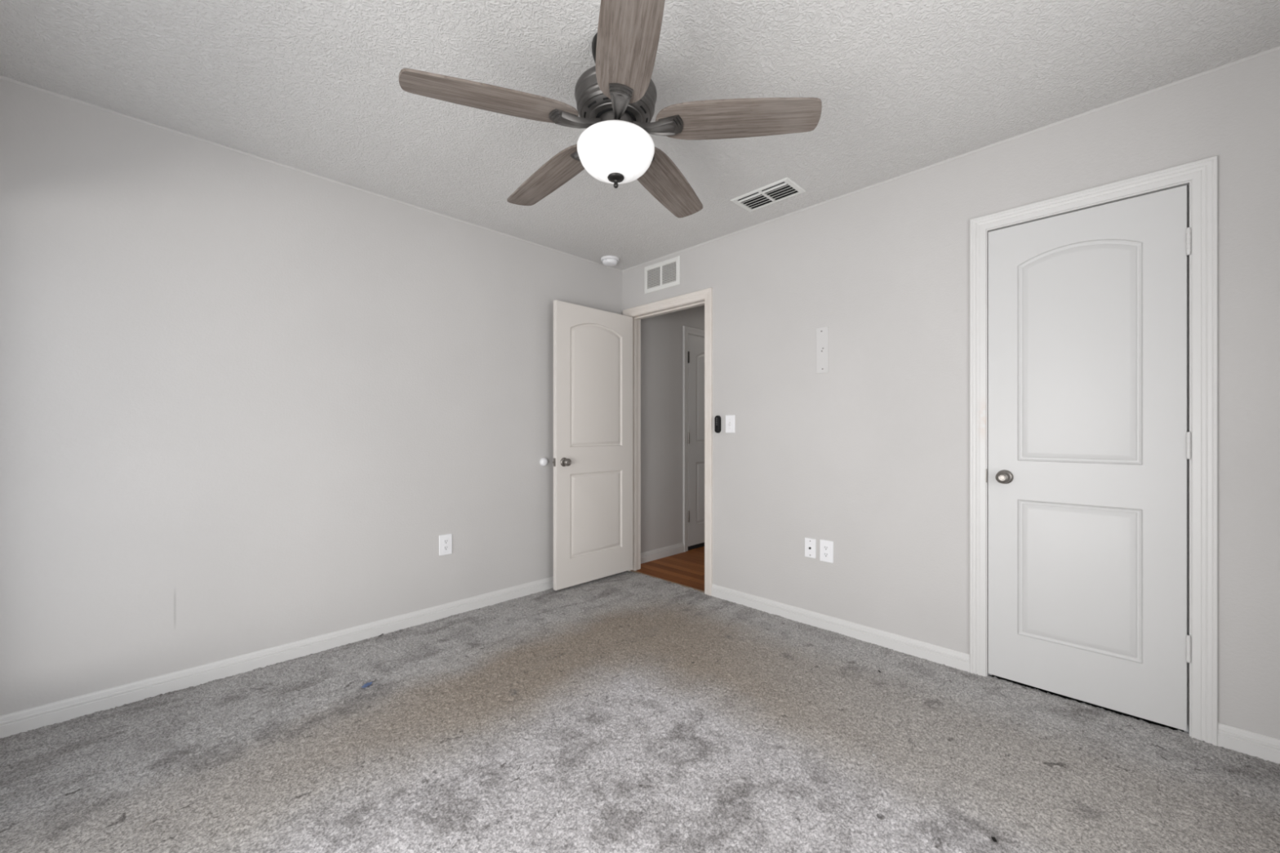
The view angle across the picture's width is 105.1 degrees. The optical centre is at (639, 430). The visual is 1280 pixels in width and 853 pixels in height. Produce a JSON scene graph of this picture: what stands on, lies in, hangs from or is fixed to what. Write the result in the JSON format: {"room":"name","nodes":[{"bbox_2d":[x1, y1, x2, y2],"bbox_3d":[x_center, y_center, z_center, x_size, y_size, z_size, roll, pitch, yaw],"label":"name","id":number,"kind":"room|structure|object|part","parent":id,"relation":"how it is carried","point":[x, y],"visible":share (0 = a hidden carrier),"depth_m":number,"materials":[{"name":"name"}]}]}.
{"room":"empty bedroom","nodes":[
{"label":"empty bedroom","id":0,"kind":"room"},
{"bbox_2d":[0,79,704,715],"bbox_3d":[-0.441,-0.061,3.804,6.100,2.490,0.130,0,0,-45],"label":"wall","id":1,"kind":"structure","parent":0,"point":[247,404],"depth_m":2.31,"materials":[{"name":"beige paint"}]},
{"bbox_2d":[0,576,553,737],"bbox_3d":[-1.294,1.094,2.854,3.250,0.088,0.014,0,0,-45],"label":"baseboard","id":2,"kind":"structure","parent":1,"relation":"attached to","point":[60,711],"depth_m":2.27,"materials":[{"name":"white paint"}]},
{"bbox_2d":[0,75,622,271],"bbox_3d":[-1.297,-1.300,2.857,3.250,0.011,0.006,0,0,-45],"label":"trim","id":3,"kind":"structure","parent":1,"relation":"attached to","point":[2,77],"depth_m":2.32,"materials":[{"name":"beige paint"}]},
{"bbox_2d":[439,533,452,555],"bbox_3d":[-1.179,0.693,2.973,0.079,0.124,0.009,0,0,-45],"label":"electrical outlet","id":4,"kind":"object","parent":1,"relation":"attached to","point":[445,540],"visible":1,"depth_m":2.97,"materials":[{"name":"white plastic"}]},
{"bbox_2d":[443,538,448,543],"bbox_3d":[-1.177,0.673,2.971,0.034,0.027,0.003,0,0,-45],"label":"receptacle","id":5,"kind":"object","parent":4,"relation":"attached to","point":[445,540],"depth_m":2.97,"materials":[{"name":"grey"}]},
{"bbox_2d":[443,545,448,550],"bbox_3d":[-1.177,0.713,2.971,0.034,0.027,0.003,0,0,-45],"label":"receptacle","id":6,"kind":"object","parent":4,"relation":"attached to","point":[445,547],"depth_m":2.97,"materials":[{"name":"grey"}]},
{"bbox_2d":[539,457,547,466],"bbox_3d":[-0.675,0.222,3.462,0.060,0.060,0.025,0,0,-45],"label":"bumper cover","id":7,"kind":"object","parent":1,"relation":"attached to","point":[544,461],"visible":1,"depth_m":3.45,"materials":[{"name":"white plastic"}]},
{"bbox_2d":[640,542,684,564],"bbox_3d":[0.165,1.094,4.348,0.686,0.088,0.014,0,0,-45],"label":"baseboard","id":8,"kind":"structure","parent":1,"relation":"attached to","point":[661,553],"depth_m":4.37,"materials":[{"name":"white paint"}]},
{"bbox_2d":[683,325,704,551],"bbox_3d":[0.724,0.078,4.902,0.888,2.120,0.018,0,0,-45],"label":"door frame","id":9,"kind":"structure","parent":1,"relation":"attached to","point":[686,330],"depth_m":4.61,"materials":[{"name":"white paint"}]},
{"bbox_2d":[688,334,704,546],"bbox_3d":[0.734,0.095,4.885,0.760,2.008,0.082,0,0,-45],"label":"door","id":10,"kind":"structure","parent":1,"relation":"in","point":[695,344],"depth_m":4.71,"materials":[{"name":"grey paint"}]},
{"bbox_2d":[0,546,1279,852],"bbox_3d":[0.865,1.153,2.598,5.950,0.062,3.483,0,0,-45],"label":"floor","id":11,"kind":"structure","parent":0,"point":[625,712],"depth_m":1.70,"materials":[{"name":"grey carpet"}]},
{"bbox_2d":[361,681,373,687],"bbox_3d":[-1.204,1.122,2.164,0.029,0.006,0.044,0,0,5],"label":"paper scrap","id":12,"kind":"object","parent":11,"relation":"on","point":[366,685],"visible":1,"depth_m":2.16,"materials":[{"name":"blue paper"}]},
{"bbox_2d":[630,569,704,592],"bbox_3d":[0.198,1.132,3.686,0.027,0.012,0.756,0,0,-45],"label":"threshold","id":13,"kind":"object","parent":11,"relation":"on","point":[635,571],"visible":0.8,"depth_m":3.67,"materials":[{"name":"brown wood"}]},
{"bbox_2d":[0,0,1279,270],"bbox_3d":[-0.083,-1.356,1.615,3.520,0.100,3.720,0,0,-45],"label":"ceiling","id":14,"kind":"structure","parent":0,"point":[902,86],"depth_m":1.79,"materials":[{"name":"white paint"}]},
{"bbox_2d":[600,255,618,266],"bbox_3d":[-0.229,-1.283,3.726,0.140,0.046,0.140,0,0,-45],"label":"smoke detector","id":15,"kind":"object","parent":14,"relation":"attached to","point":[607,260],"visible":1,"depth_m":3.69,"materials":[{"name":"white plastic"}]},
{"bbox_2d":[398,0,822,217],"bbox_3d":[-0.116,-1.064,1.698,1.311,0.484,1.258,0,0,-45],"label":"ceiling fan","id":16,"kind":"object","parent":14,"relation":"hanging from","point":[615,98],"visible":1,"depth_m":1.56,"materials":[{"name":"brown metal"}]},
{"bbox_3d":[-0.442,-1.007,1.492,0.526,0.008,0.160,-4,11,-25],"label":"blade","id":17,"kind":"part","parent":16,"relation":"part of","materials":[{"name":"brown wood"}]},
{"bbox_3d":[-0.354,-1.007,1.951,0.160,0.008,0.526,-13,5,-43],"label":"blade","id":18,"kind":"part","parent":16,"relation":"part of","materials":[{"name":"brown wood"}]},
{"bbox_3d":[-0.082,-0.927,1.661,0.262,0.134,0.262,0,0,-45],"label":"lamp shade","id":19,"kind":"part","parent":16,"relation":"part of","materials":[{"name":"white glass"}]},
{"bbox_3d":[-0.032,-1.007,1.266,0.160,0.008,0.526,10,2,-8],"label":"blade","id":20,"kind":"part","parent":16,"relation":"part of","materials":[{"name":"brown wood"}]},
{"bbox_3d":[0.110,-1.007,2.010,0.160,0.008,0.526,-11,-9,28],"label":"blade","id":21,"kind":"part","parent":16,"relation":"part of","materials":[{"name":"brown wood"}]},
{"bbox_3d":[0.309,-1.007,1.586,0.526,0.008,0.160,4,-9,11],"label":"blade","id":22,"kind":"part","parent":16,"relation":"part of","materials":[{"name":"brown wood"}]},
{"bbox_2d":[729,177,805,212],"bbox_3d":[0.707,-1.301,2.722,0.205,0.010,0.355,0,0,-45],"label":"ceiling vent","id":23,"kind":"object","parent":14,"relation":"in","point":[784,188],"visible":1,"depth_m":2.71,"materials":[{"name":"white metal"}]},
{"bbox_2d":[622,50,1279,738],"bbox_3d":[1.353,-0.086,3.029,0.750,2.540,3.500,0,0,-45],"label":"wall","id":24,"kind":"structure","parent":0,"point":[868,455],"depth_m":2.45,"materials":[{"name":"beige paint"}]},
{"bbox_2d":[552,300,632,590],"bbox_3d":[-0.331,0.102,3.664,0.762,2.012,0.157,0,0,-45],"label":"door","id":25,"kind":"structure","parent":24,"relation":"in","point":[593,461],"depth_m":3.62,"materials":[{"name":"white paint"}]},
{"bbox_3d":[-0.512,0.221,3.415,0.063,0.063,0.061,0,0,-45],"label":"knob","id":26,"kind":"part","parent":25,"relation":"part of","materials":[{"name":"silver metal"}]},
{"bbox_2d":[644,255,679,293],"bbox_3d":[0.161,-1.168,3.689,0.009,0.208,0.360,0,0,-45],"label":"air vent","id":27,"kind":"object","parent":24,"relation":"in","point":[664,274],"visible":1,"depth_m":3.68,"materials":[{"name":"white metal"}]},
{"bbox_2d":[622,287,712,595],"bbox_3d":[0.227,0.081,3.715,0.155,2.115,0.889,0,0,-45],"label":"door frame","id":28,"kind":"structure","parent":24,"relation":"attached to","point":[702,297],"depth_m":3.56,"materials":[{"name":"beige paint"}]},
{"bbox_2d":[714,415,720,432],"bbox_3d":[0.525,-0.042,3.311,0.025,0.118,0.041,0,0,-45],"label":"remote","id":29,"kind":"object","parent":24,"relation":"attached to","point":[717,418],"visible":1,"depth_m":3.30,"materials":[{"name":"black plastic"}]},
{"bbox_2d":[725,414,734,432],"bbox_3d":[0.594,-0.043,3.248,0.018,0.119,0.074,0,0,-45],"label":"light switch","id":30,"kind":"object","parent":24,"relation":"attached to","point":[730,419],"visible":1,"depth_m":3.25,"materials":[{"name":"white plastic"}]},
{"bbox_2d":[804,537,816,558],"bbox_3d":[0.991,0.685,2.854,0.010,0.112,0.067,0,0,-45],"label":"plate","id":31,"kind":"object","parent":24,"relation":"attached to","point":[810,544],"visible":1,"depth_m":2.85,"materials":[{"name":"white plastic"}]},
{"bbox_2d":[816,326,828,373],"bbox_3d":[1.043,-0.460,2.805,0.005,0.262,0.070,0,0,-45],"label":"mounting plate","id":32,"kind":"object","parent":24,"relation":"attached to","point":[822,333],"visible":1,"depth_m":2.80,"materials":[{"name":"grey plastic"}]},
{"bbox_2d":[819,539,833,563],"bbox_3d":[1.060,0.687,2.786,0.009,0.124,0.079,0,0,-45],"label":"electrical outlet","id":33,"kind":"object","parent":24,"relation":"attached to","point":[826,547],"visible":1,"depth_m":2.78,"materials":[{"name":"white plastic"}]},
{"bbox_2d":[822,545,829,550],"bbox_3d":[1.058,0.667,2.784,0.003,0.027,0.034,0,0,-45],"label":"receptacle","id":34,"kind":"object","parent":33,"relation":"attached to","point":[824,547],"depth_m":2.78,"materials":[{"name":"grey plastic"}]},
{"bbox_2d":[822,551,829,557],"bbox_3d":[1.058,0.707,2.784,0.003,0.027,0.034,0,0,-45],"label":"receptacle","id":35,"kind":"object","parent":33,"relation":"attached to","point":[825,554],"depth_m":2.78,"materials":[{"name":"grey plastic"}]},
{"bbox_2d":[711,583,969,671],"bbox_3d":[1.020,1.094,2.822,0.014,0.088,1.497,0,0,-45],"label":"baseboard","id":36,"kind":"structure","parent":24,"relation":"attached to","point":[960,660],"depth_m":2.67,"materials":[{"name":"white paint"}]},
{"bbox_2d":[622,46,1279,271],"bbox_3d":[1.067,-1.300,2.780,0.006,0.011,3.450,0,0,-45],"label":"trim","id":37,"kind":"structure","parent":24,"relation":"attached to","point":[1276,49],"depth_m":2.17,"materials":[{"name":"beige paint"}]},
{"bbox_2d":[987,185,1191,731],"bbox_3d":[1.807,0.102,2.020,0.096,2.027,0.620,0,0,-45],"label":"door","id":38,"kind":"structure","parent":24,"relation":"in","point":[1089,445],"depth_m":2.00,"materials":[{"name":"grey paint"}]},
{"bbox_3d":[1.620,0.209,2.183,0.061,0.063,0.063,0,0,-45],"label":"knob","id":39,"kind":"part","parent":38,"relation":"part of","materials":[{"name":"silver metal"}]},
{"bbox_2d":[969,155,1217,746],"bbox_3d":[1.853,0.076,2.069,0.140,2.124,0.752,0,0,-45],"label":"door frame","id":40,"kind":"structure","parent":24,"relation":"attached to","point":[1200,177],"depth_m":1.80,"materials":[{"name":"white paint"}]},
{"bbox_2d":[1217,722,1279,764],"bbox_3d":[2.178,1.094,1.658,0.014,0.088,0.292,0,0,-45],"label":"baseboard","id":41,"kind":"structure","parent":24,"relation":"attached to","point":[1266,748],"depth_m":1.71,"materials":[{"name":"white paint"}]}
]}

